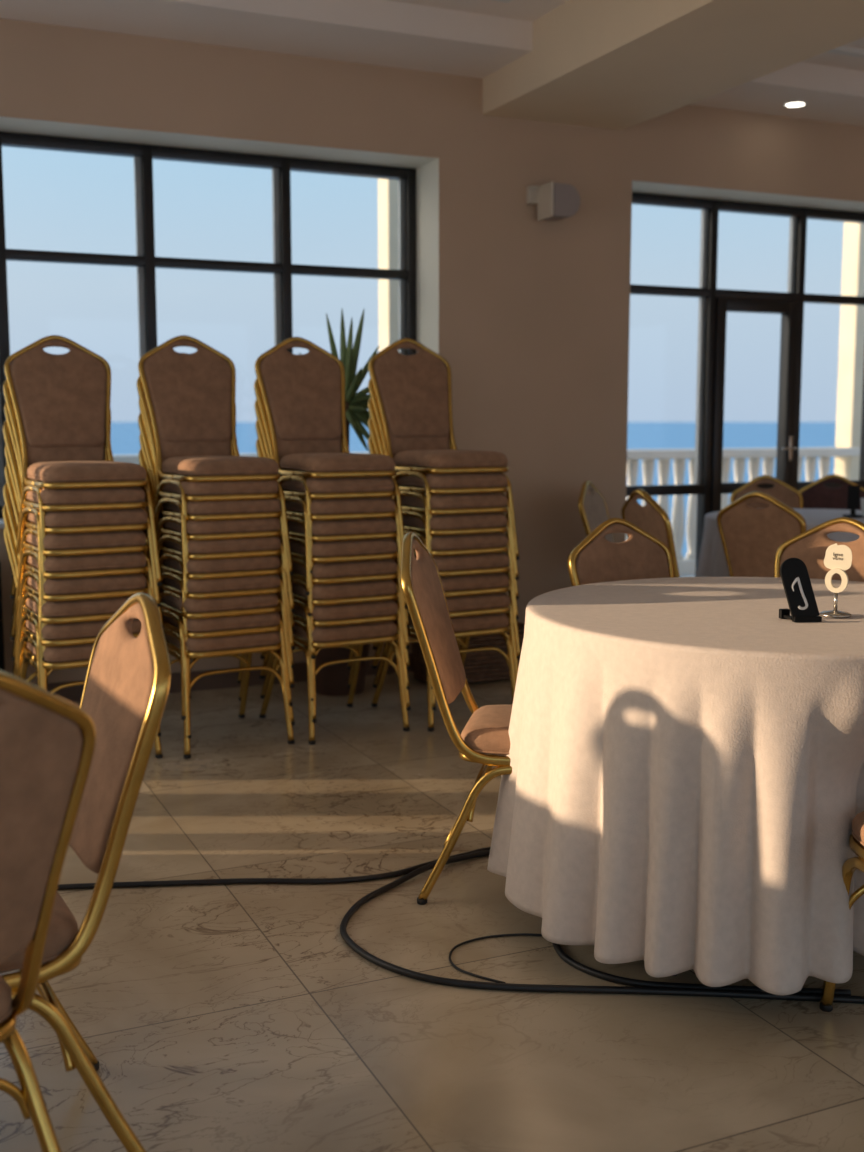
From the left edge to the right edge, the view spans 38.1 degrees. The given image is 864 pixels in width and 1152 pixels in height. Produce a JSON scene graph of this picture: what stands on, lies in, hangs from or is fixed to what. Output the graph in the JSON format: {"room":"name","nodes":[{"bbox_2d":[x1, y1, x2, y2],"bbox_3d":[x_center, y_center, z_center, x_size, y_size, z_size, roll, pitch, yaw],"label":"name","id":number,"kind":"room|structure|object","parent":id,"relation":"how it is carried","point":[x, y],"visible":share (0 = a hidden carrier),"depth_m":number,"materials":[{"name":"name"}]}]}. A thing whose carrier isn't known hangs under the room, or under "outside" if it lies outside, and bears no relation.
{"room":"event hall","nodes":[
{"label":"event hall","id":0,"kind":"room"},
{"bbox_2d":[0,672,863,1151],"bbox_3d":[2.754,0.964,2.482,9.850,0.120,9.610,-3,8,-24],"label":"floor","id":1,"kind":"structure","parent":0,"point":[222,1017],"depth_m":2.61,"materials":[{"name":"tile"}]},
{"bbox_2d":[0,562,4,670],"bbox_3d":[-1.930,0.233,4.996,0.400,0.717,0.220,-3,8,-24],"label":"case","id":2,"kind":"object","parent":1,"relation":"on","point":[2,655],"visible":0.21,"depth_m":4.99,"materials":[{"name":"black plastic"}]},
{"bbox_2d":[0,670,95,1151],"bbox_3d":[-0.761,0.541,1.671,0.580,0.918,0.433,5,9,37],"label":"banquet chair","id":3,"kind":"object","parent":1,"relation":"on","point":[48,741],"visible":1,"depth_m":1.62,"materials":[{"name":"brown fabric"}]},
{"bbox_2d":[3,528,162,758],"bbox_3d":[-1.298,0.182,4.580,0.433,0.918,0.580,-4,8,-30],"label":"banquet chair","id":4,"kind":"object","parent":1,"relation":"on","point":[74,656],"visible":0.16,"depth_m":4.33,"materials":[{"name":"brown fabric"}]},
{"bbox_2d":[2,504,160,736],"bbox_3d":[-1.303,0.105,4.581,0.433,0.918,0.580,-4,8,-30],"label":"banquet chair","id":5,"kind":"object","parent":4,"relation":"on","point":[81,633],"visible":0.24,"depth_m":4.33,"materials":[{"name":"brown fabric"}]},
{"bbox_2d":[3,483,129,675],"bbox_3d":[-1.303,0.028,4.584,0.433,0.918,0.580,-4,8,-30],"label":"banquet chair","id":6,"kind":"object","parent":5,"relation":"on","point":[58,612],"visible":0.26,"depth_m":4.35,"materials":[{"name":"brown fabric"}]},
{"bbox_2d":[4,463,147,689],"bbox_3d":[-1.298,-0.050,4.587,0.433,0.918,0.580,-4,8,-30],"label":"banquet chair","id":7,"kind":"object","parent":6,"relation":"on","point":[85,588],"visible":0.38,"depth_m":4.36,"materials":[{"name":"brown fabric"}]},
{"bbox_2d":[4,445,152,682],"bbox_3d":[-1.300,-0.127,4.591,0.433,0.918,0.580,-4,8,-30],"label":"banquet chair","id":8,"kind":"object","parent":7,"relation":"on","point":[80,566],"visible":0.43,"depth_m":4.38,"materials":[{"name":"brown fabric"}]},
{"bbox_2d":[3,421,154,660],"bbox_3d":[-1.304,-0.204,4.592,0.433,0.918,0.580,-4,8,-30],"label":"banquet chair","id":9,"kind":"object","parent":8,"relation":"on","point":[74,544],"visible":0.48,"depth_m":4.39,"materials":[{"name":"brown fabric"}]},
{"bbox_2d":[4,403,163,627],"bbox_3d":[-1.299,-0.282,4.595,0.433,0.918,0.580,-4,8,-30],"label":"banquet chair","id":10,"kind":"object","parent":9,"relation":"on","point":[91,521],"visible":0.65,"depth_m":4.39,"materials":[{"name":"brown fabric"}]},
{"bbox_2d":[3,380,160,606],"bbox_3d":[-1.306,-0.359,4.596,0.433,0.918,0.580,-4,8,-30],"label":"banquet chair","id":11,"kind":"object","parent":10,"relation":"on","point":[86,499],"visible":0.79,"depth_m":4.46,"materials":[{"name":"brown fabric"}]},
{"bbox_2d":[4,335,162,585],"bbox_3d":[-1.302,-0.437,4.599,0.433,0.918,0.580,-4,8,-30],"label":"banquet chair","id":12,"kind":"object","parent":11,"relation":"on","point":[59,400],"visible":0.84,"depth_m":4.70,"materials":[{"name":"brown fabric"}]},
{"bbox_2d":[0,592,170,1151],"bbox_3d":[-0.722,0.499,2.005,0.580,0.918,0.433,-4,8,-28],"label":"banquet chair","id":13,"kind":"object","parent":1,"relation":"on","point":[125,692],"visible":0.81,"depth_m":1.95,"materials":[{"name":"brown fabric"}]},
{"bbox_2d":[146,549,294,758],"bbox_3d":[-0.844,0.158,4.778,0.433,0.918,0.580,-4,8,-30],"label":"banquet chair","id":14,"kind":"object","parent":1,"relation":"on","point":[229,646],"visible":0.39,"depth_m":4.57,"materials":[{"name":"gold metal"}]},
{"bbox_2d":[144,500,292,719],"bbox_3d":[-0.852,0.018,4.780,0.433,0.918,0.580,-4,8,-30],"label":"banquet chair","id":15,"kind":"object","parent":14,"relation":"on","point":[258,604],"visible":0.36,"depth_m":4.55,"materials":[{"name":"brown fabric"}]},
{"bbox_2d":[138,449,293,678],"bbox_3d":[-0.846,-0.124,4.791,0.433,0.918,0.580,-4,8,-30],"label":"banquet chair","id":16,"kind":"object","parent":15,"relation":"on","point":[269,565],"visible":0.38,"depth_m":4.58,"materials":[{"name":"brown fabric"}]},
{"bbox_2d":[139,434,294,659],"bbox_3d":[-0.844,-0.194,4.796,0.433,0.918,0.580,-4,8,-30],"label":"banquet chair","id":17,"kind":"object","parent":16,"relation":"on","point":[269,546],"visible":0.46,"depth_m":4.59,"materials":[{"name":"brown fabric"}]},
{"bbox_2d":[138,413,294,631],"bbox_3d":[-0.848,-0.265,4.797,0.433,0.918,0.580,-4,8,-30],"label":"banquet chair","id":18,"kind":"object","parent":17,"relation":"on","point":[269,527],"visible":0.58,"depth_m":4.59,"materials":[{"name":"brown fabric"}]},
{"bbox_2d":[138,398,294,612],"bbox_3d":[-0.846,-0.335,4.801,0.433,0.918,0.580,-4,8,-30],"label":"banquet chair","id":19,"kind":"object","parent":18,"relation":"on","point":[241,509],"visible":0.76,"depth_m":4.60,"materials":[{"name":"brown fabric"}]},
{"bbox_2d":[136,353,291,591],"bbox_3d":[-0.854,-0.405,4.801,0.433,0.918,0.580,-4,8,-30],"label":"banquet chair","id":20,"kind":"object","parent":19,"relation":"on","point":[236,490],"visible":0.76,"depth_m":4.64,"materials":[{"name":"brown fabric"}]},
{"bbox_2d":[138,335,293,574],"bbox_3d":[-0.851,-0.476,4.806,0.433,0.918,0.580,-4,8,-30],"label":"banquet chair","id":21,"kind":"object","parent":20,"relation":"on","point":[191,397],"visible":0.84,"depth_m":4.91,"materials":[{"name":"brown fabric"}]},
{"bbox_2d":[145,500,294,698],"bbox_3d":[-0.845,-0.053,4.788,0.433,0.918,0.580,-4,8,-30],"label":"banquet chair","id":22,"kind":"object","parent":15,"relation":"on","point":[255,585],"visible":0.3,"depth_m":4.57,"materials":[{"name":"brown fabric"}]},
{"bbox_2d":[163,572,294,738],"bbox_3d":[-0.844,0.088,4.781,0.433,0.918,0.580,-4,8,-30],"label":"banquet chair","id":23,"kind":"object","parent":14,"relation":"on","point":[260,623],"visible":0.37,"depth_m":4.55,"materials":[{"name":"brown fabric"}]},
{"bbox_2d":[57,847,490,889],"bbox_3d":[-0.250,0.774,3.459,2.007,0.015,0.575,0,7,0],"label":"cable","id":24,"kind":"object","parent":1,"relation":"on","point":[410,869],"visible":0.56,"depth_m":3.26,"materials":[{"name":"black plastic"}]},
{"bbox_2d":[259,593,409,744],"bbox_3d":[-0.415,0.134,4.976,0.433,0.918,0.580,-4,8,-30],"label":"banquet chair","id":25,"kind":"object","parent":1,"relation":"on","point":[346,636],"visible":0.33,"depth_m":4.78,"materials":[{"name":"gold metal"}]},
{"bbox_2d":[259,573,409,700],"bbox_3d":[-0.416,-0.026,4.981,0.433,0.918,0.580,-4,8,-30],"label":"banquet chair","id":26,"kind":"object","parent":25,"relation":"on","point":[382,590],"visible":0.26,"depth_m":4.76,"materials":[{"name":"brown fabric"}]},
{"bbox_2d":[260,553,409,679],"bbox_3d":[-0.413,-0.106,4.985,0.433,0.918,0.580,-4,8,-30],"label":"banquet chair","id":27,"kind":"object","parent":26,"relation":"on","point":[371,570],"visible":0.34,"depth_m":4.76,"materials":[{"name":"brown fabric"}]},
{"bbox_2d":[256,438,409,658],"bbox_3d":[-0.415,-0.186,4.984,0.433,0.918,0.580,-4,8,-30],"label":"banquet chair","id":28,"kind":"object","parent":27,"relation":"on","point":[372,549],"visible":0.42,"depth_m":4.76,"materials":[{"name":"brown fabric"}]},
{"bbox_2d":[255,420,409,628],"bbox_3d":[-0.417,-0.266,4.989,0.433,0.918,0.580,-4,8,-30],"label":"banquet chair","id":29,"kind":"object","parent":28,"relation":"on","point":[376,528],"visible":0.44,"depth_m":4.77,"materials":[{"name":"brown fabric"}]},
{"bbox_2d":[254,399,407,615],"bbox_3d":[-0.421,-0.345,4.987,0.433,0.918,0.580,-4,8,-30],"label":"banquet chair","id":30,"kind":"object","parent":29,"relation":"on","point":[382,507],"visible":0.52,"depth_m":4.77,"materials":[{"name":"brown fabric"}]},
{"bbox_2d":[254,378,401,595],"bbox_3d":[-0.425,-0.425,4.988,0.433,0.918,0.580,-4,8,-30],"label":"banquet chair","id":31,"kind":"object","parent":30,"relation":"on","point":[355,487],"visible":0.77,"depth_m":4.81,"materials":[{"name":"brown fabric"}]},
{"bbox_2d":[255,337,404,573],"bbox_3d":[-0.421,-0.505,4.992,0.433,0.918,0.580,-4,8,-30],"label":"banquet chair","id":32,"kind":"object","parent":31,"relation":"on","point":[303,396],"visible":0.87,"depth_m":5.09,"materials":[{"name":"brown fabric"}]},
{"bbox_2d":[260,594,410,722],"bbox_3d":[-0.411,0.053,4.980,0.433,0.918,0.580,-4,8,-30],"label":"banquet chair","id":33,"kind":"object","parent":25,"relation":"on","point":[380,611],"visible":0.29,"depth_m":4.76,"materials":[{"name":"gold metal"}]},
{"bbox_2d":[299,309,378,695],"bbox_3d":[-0.385,-0.323,5.522,0.491,1.690,0.310,0,7,0],"label":"yucca","id":34,"kind":"object","parent":1,"relation":"on","point":[331,680],"visible":0.45,"depth_m":5.46,"materials":[{"name":"plant"}]},
{"bbox_2d":[306,639,369,695],"bbox_3d":[-0.420,0.377,5.608,0.310,0.280,0.310,0,7,0],"label":"pot","id":35,"kind":"object","parent":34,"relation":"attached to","point":[332,680],"depth_m":5.50,"materials":[{"name":"ceramic"}]},
{"bbox_2d":[371,613,515,731],"bbox_3d":[0.032,0.109,5.176,0.433,0.918,0.580,-4,8,-30],"label":"banquet chair","id":36,"kind":"object","parent":1,"relation":"on","point":[466,627],"visible":0.23,"depth_m":5.00,"materials":[{"name":"gold metal"}]},
{"bbox_2d":[373,593,517,710],"bbox_3d":[0.038,0.028,5.180,0.433,0.918,0.580,-4,8,-30],"label":"banquet chair","id":37,"kind":"object","parent":36,"relation":"on","point":[485,604],"visible":0.26,"depth_m":4.98,"materials":[{"name":"brown fabric"}]},
{"bbox_2d":[371,573,518,688],"bbox_3d":[0.032,-0.053,5.182,0.433,0.918,0.580,-4,8,-30],"label":"banquet chair","id":38,"kind":"object","parent":37,"relation":"on","point":[468,585],"visible":0.2,"depth_m":4.96,"materials":[{"name":"brown fabric"}]},
{"bbox_2d":[373,527,520,658],"bbox_3d":[0.037,-0.134,5.185,0.433,0.918,0.580,-4,8,-30],"label":"banquet chair","id":39,"kind":"object","parent":38,"relation":"on","point":[491,563],"visible":0.13,"depth_m":4.96,"materials":[{"name":"brown fabric"}]},
{"bbox_2d":[368,436,519,638],"bbox_3d":[0.029,-0.215,5.185,0.433,0.918,0.580,-4,8,-30],"label":"banquet chair","id":40,"kind":"object","parent":39,"relation":"on","point":[469,544],"visible":0.2,"depth_m":4.95,"materials":[{"name":"brown fabric"}]},
{"bbox_2d":[368,417,518,619],"bbox_3d":[0.028,-0.295,5.185,0.433,0.918,0.580,-4,8,-30],"label":"banquet chair","id":41,"kind":"object","parent":40,"relation":"on","point":[482,523],"visible":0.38,"depth_m":4.97,"materials":[{"name":"brown fabric"}]},
{"bbox_2d":[368,398,518,599],"bbox_3d":[0.027,-0.376,5.188,0.433,0.918,0.580,-4,8,-30],"label":"banquet chair","id":42,"kind":"object","parent":41,"relation":"on","point":[474,503],"visible":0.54,"depth_m":4.97,"materials":[{"name":"brown fabric"}]},
{"bbox_2d":[368,378,518,579],"bbox_3d":[0.028,-0.457,5.189,0.433,0.918,0.580,-4,8,-30],"label":"banquet chair","id":43,"kind":"object","parent":42,"relation":"on","point":[460,483],"visible":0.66,"depth_m":5.02,"materials":[{"name":"brown fabric"}]},
{"bbox_2d":[368,338,518,559],"bbox_3d":[0.029,-0.538,5.193,0.433,0.918,0.580,-4,8,-30],"label":"banquet chair","id":44,"kind":"object","parent":43,"relation":"on","point":[413,393],"visible":0.74,"depth_m":5.29,"materials":[{"name":"brown fabric"}]},
{"bbox_2d":[400,532,511,904],"bbox_3d":[0.214,0.347,3.244,0.580,0.918,0.433,1,7,10],"label":"banquet chair","id":45,"kind":"object","parent":1,"relation":"on","point":[485,732],"visible":0.64,"depth_m":3.12,"materials":[{"name":"brown fabric"}]},
{"bbox_2d":[411,622,524,682],"bbox_3d":[0.193,0.359,5.881,0.580,0.233,0.280,-3,8,-24],"label":"wicker planter","id":46,"kind":"object","parent":1,"relation":"on","point":[479,666],"visible":0.22,"depth_m":5.76,"materials":[{"name":"brown wicker"}]},
{"bbox_2d":[449,933,541,982],"bbox_3d":[0.160,0.859,2.812,0.244,0.006,0.263,0,7,0],"label":"cable","id":47,"kind":"object","parent":1,"relation":"on","point":[515,934],"visible":0.94,"depth_m":2.88,"materials":[{"name":"black plastic"}]},
{"bbox_2d":[578,481,614,542],"bbox_3d":[1.004,0.007,6.004,0.580,0.918,0.433,3,8,23],"label":"banquet chair","id":48,"kind":"object","parent":1,"relation":"on","point":[593,511],"visible":0.3,"depth_m":6.00,"materials":[{"name":"brown fabric"}]},
{"bbox_2d":[340,850,863,1003],"bbox_3d":[0.434,0.823,3.025,1.305,0.026,0.934,0,7,0],"label":"cable","id":49,"kind":"object","parent":1,"relation":"on","point":[375,960],"visible":0.81,"depth_m":2.65,"materials":[{"name":"black plastic"}]},
{"bbox_2d":[567,518,673,585],"bbox_3d":[0.695,0.310,3.544,0.433,0.918,0.580,-5,8,-33],"label":"banquet chair","id":50,"kind":"object","parent":1,"relation":"on","point":[595,559],"visible":0.33,"depth_m":3.69,"materials":[{"name":"brown fabric"}]},
{"bbox_2d":[621,489,679,577],"bbox_3d":[1.142,0.074,5.457,0.580,0.918,0.433,-2,7,-18],"label":"banquet chair","id":51,"kind":"object","parent":1,"relation":"on","point":[652,518],"visible":0.34,"depth_m":5.26,"materials":[{"name":"brown fabric"}]},
{"bbox_2d":[552,943,850,994],"bbox_3d":[0.578,0.855,2.804,0.602,0.016,0.371,0,7,0],"label":"cable","id":52,"kind":"object","parent":1,"relation":"on","point":[575,964],"visible":0.67,"depth_m":2.66,"materials":[{"name":"black plastic"}]},
{"bbox_2d":[717,491,806,576],"bbox_3d":[1.521,0.084,5.378,0.433,0.918,0.580,6,10,43],"label":"banquet chair","id":53,"kind":"object","parent":1,"relation":"on","point":[751,538],"visible":0.38,"depth_m":5.19,"materials":[{"name":"brown fabric"}]},
{"bbox_2d":[730,475,802,508],"bbox_3d":[1.813,-0.052,6.484,0.433,0.918,0.580,-1,7,-6],"label":"banquet chair","id":54,"kind":"object","parent":1,"relation":"on","point":[788,495],"visible":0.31,"depth_m":6.68,"materials":[{"name":"brown fabric"}]},
{"bbox_2d":[774,517,863,581],"bbox_3d":[1.065,0.305,3.580,0.433,0.918,0.580,6,9,38],"label":"banquet chair","id":55,"kind":"object","parent":1,"relation":"on","point":[810,546],"visible":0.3,"depth_m":3.75,"materials":[{"name":"brown fabric"}]},
{"bbox_2d":[799,474,863,509],"bbox_3d":[2.141,-0.064,6.582,0.433,0.918,0.580,1,7,9],"label":"banquet chair","id":56,"kind":"object","parent":1,"relation":"on","point":[815,495],"visible":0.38,"depth_m":6.78,"materials":[{"name":"brown fabric"}]},
{"bbox_2d":[819,811,863,1011],"bbox_3d":[1.022,0.470,2.248,0.433,0.918,0.580,0,7,-2],"label":"banquet chair","id":57,"kind":"object","parent":1,"relation":"on","point":[856,839],"visible":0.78,"depth_m":2.48,"materials":[{"name":"gold metal"}]},
{"bbox_3d":[0.850,0.455,3.064,1.208,0.753,1.208,0,7,-4],"label":"round table","id":58,"kind":"object","parent":1,"relation":"on","visible":0},
{"bbox_2d":[487,577,863,994],"bbox_3d":[0.848,0.414,3.064,1.417,0.682,1.364,0,7,0],"label":"tablecloth","id":59,"kind":"object","parent":58,"relation":"on","point":[683,791],"visible":0.95,"depth_m":2.54,"materials":[{"name":"fabric"}]},
{"bbox_2d":[779,558,821,622],"bbox_3d":[0.824,0.029,2.815,0.089,0.142,0.066,-1,7,-8],"label":"stand","id":60,"kind":"object","parent":59,"relation":"on","point":[795,578],"visible":1,"depth_m":2.80,"materials":[{"name":"black plastic"}]},
{"bbox_2d":[819,543,851,617],"bbox_3d":[0.930,0.009,2.873,0.072,0.168,0.066,4,8,30],"label":"card holder","id":61,"kind":"object","parent":59,"relation":"on","point":[838,558],"visible":1,"depth_m":2.87,"materials":[{"name":"silver metal"}]},
{"bbox_2d":[0,18,863,683],"bbox_3d":[0.887,-1.252,6.484,9.217,3.300,4.408,0,7,0],"label":"wall","id":62,"kind":"structure","parent":0,"point":[529,317],"depth_m":6.03,"materials":[{"name":"paint"}]},
{"bbox_2d":[0,519,4,528],"bbox_3d":[-1.473,-0.243,5.480,3.191,0.022,0.280,-3,8,-24],"label":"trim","id":63,"kind":"structure","parent":62,"relation":"attached to","point":[2,526],"depth_m":5.19,"materials":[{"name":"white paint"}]},
{"bbox_2d":[0,132,416,517],"bbox_3d":[-1.545,-1.085,5.537,3.195,1.640,0.072,-3,8,-24],"label":"window","id":64,"kind":"structure","parent":62,"relation":"in","point":[282,268],"depth_m":5.66,"materials":[{"name":"black metal"}]},
{"bbox_2d":[34,653,413,701],"bbox_3d":[0.850,0.366,6.472,9.600,0.090,0.012,-3,8,-24],"label":"baseboard","id":65,"kind":"structure","parent":62,"relation":"attached to","point":[224,680],"depth_m":5.65,"materials":[{"name":"brown"}]},
{"bbox_2d":[0,0,863,125],"bbox_3d":[0.948,-2.401,5.914,9.600,0.120,0.486,-3,8,-24],"label":"ceiling","id":66,"kind":"structure","parent":62,"relation":"attached to","point":[387,33],"depth_m":5.27,"materials":[{"name":"paint"}]},
{"bbox_2d":[782,101,807,107],"bbox_3d":[1.840,-2.391,6.335,0.126,0.008,0.126,0,7,0],"label":"ceiling spotlight","id":67,"kind":"object","parent":66,"relation":"in","point":[792,104],"visible":1,"depth_m":6.33,"materials":[{"name":"white paint"}]},
{"bbox_2d":[526,182,579,220],"bbox_3d":[0.582,-1.793,6.000,0.208,0.160,0.164,-3,8,-24],"label":"wall speaker","id":68,"kind":"object","parent":62,"relation":"attached to","point":[554,201],"visible":1,"depth_m":5.95,"materials":[{"name":"beige plastic"}]},
{"bbox_2d":[482,0,863,130],"bbox_3d":[2.454,-1.827,1.925,0.770,0.285,9.070,-3,8,-24],"label":"ceiling beam","id":69,"kind":"structure","parent":62,"relation":"attached to","point":[620,65],"depth_m":5.04,"materials":[{"name":"paint"}]},
{"bbox_2d":[493,0,863,57],"bbox_3d":[2.864,-1.929,1.696,9.600,0.025,8.340,-3,8,-24],"label":"trim","id":70,"kind":"structure","parent":62,"relation":"attached to","point":[844,50],"depth_m":5.78,"materials":[{"name":"white paint"}]},
{"bbox_2d":[679,573,694,576],"bbox_3d":[0.537,0.277,8.630,20.000,0.180,3.490,-3,8,-24],"label":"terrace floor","id":71,"kind":"structure","parent":62,"relation":"attached to","point":[691,574],"depth_m":10.17,"materials":[{"name":"stone"}]},
{"bbox_2d":[378,178,398,351],"bbox_3d":[-0.292,-1.656,9.104,0.190,3.540,0.260,-3,8,-24],"label":"column","id":72,"kind":"structure","parent":71,"relation":"on","point":[387,188],"depth_m":8.96,"materials":[{"name":"white paint"}]},
{"bbox_2d":[113,447,859,573],"bbox_3d":[0.587,-0.454,9.652,13.000,1.020,0.241,-3,8,-24],"label":"balustrade","id":73,"kind":"object","parent":71,"relation":"on","point":[685,565],"visible":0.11,"depth_m":10.30,"materials":[{"name":"white stone"}]},
{"bbox_2d":[834,222,863,479],"bbox_3d":[3.686,-1.875,10.887,0.260,3.540,0.260,-3,8,-24],"label":"column","id":74,"kind":"structure","parent":71,"relation":"on","point":[851,341],"depth_m":10.82,"materials":[{"name":"white paint"}]},
{"bbox_2d":[626,193,863,576],"bbox_3d":[2.011,-0.884,7.179,2.480,2.400,0.070,-3,8,-24],"label":"window","id":75,"kind":"structure","parent":62,"relation":"in","point":[707,292],"depth_m":6.94,"materials":[{"name":"black metal"}]},
{"bbox_2d":[710,297,798,512],"bbox_3d":[1.821,-0.614,7.080,0.561,1.868,0.144,-3,8,-24],"label":"door","id":76,"kind":"structure","parent":75,"relation":"attached to","point":[788,310],"depth_m":7.04,"materials":[{"name":"black metal"}]},
{"bbox_2d":[389,0,863,70],"bbox_3d":[2.824,-2.164,1.941,9.850,0.380,9.270,-3,8,-24],"label":"ceiling","id":77,"kind":"structure","parent":0,"point":[526,10],"depth_m":5.26,"materials":[{"name":"paint"}]},
{"label":"outside","id":78,"kind":"structure","parent":0,"visible":0},
{"bbox_2d":[111,422,835,557],"bbox_3d":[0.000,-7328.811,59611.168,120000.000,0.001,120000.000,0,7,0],"label":"sea","id":79,"kind":"structure","parent":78,"point":[124,435],"depth_m":1160.21,"materials":[{"name":"blue liquid"}]},
{"bbox_3d":[1.880,0.088,6.056,1.074,0.748,1.074,0,7,0],"label":"round table","id":80,"kind":"object","parent":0,"visible":0,"materials":[{"name":"white tablecloth fabric"}]},
{"bbox_2d":[696,509,863,576],"bbox_3d":[1.876,0.067,6.053,1.286,0.714,1.284,0,7,0],"label":"tablecloth","id":81,"kind":"object","parent":80,"relation":"on","point":[712,562],"visible":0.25,"depth_m":5.93,"materials":[{"name":"white fabric"}]},
{"bbox_2d":[843,485,862,517],"bbox_3d":[2.000,-0.354,5.931,0.096,0.150,0.096,1,7,11],"label":"stand","id":82,"kind":"object","parent":81,"relation":"on","point":[853,498],"visible":0.99,"depth_m":5.92,"materials":[{"name":"black plastic"}]},
{"bbox_2d":[861,498,863,515],"bbox_3d":[2.100,-0.331,6.005,0.080,0.085,0.080,0,7,0],"label":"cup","id":83,"kind":"object","parent":81,"relation":"on","point":[862,499],"visible":0.97,"depth_m":6.00,"materials":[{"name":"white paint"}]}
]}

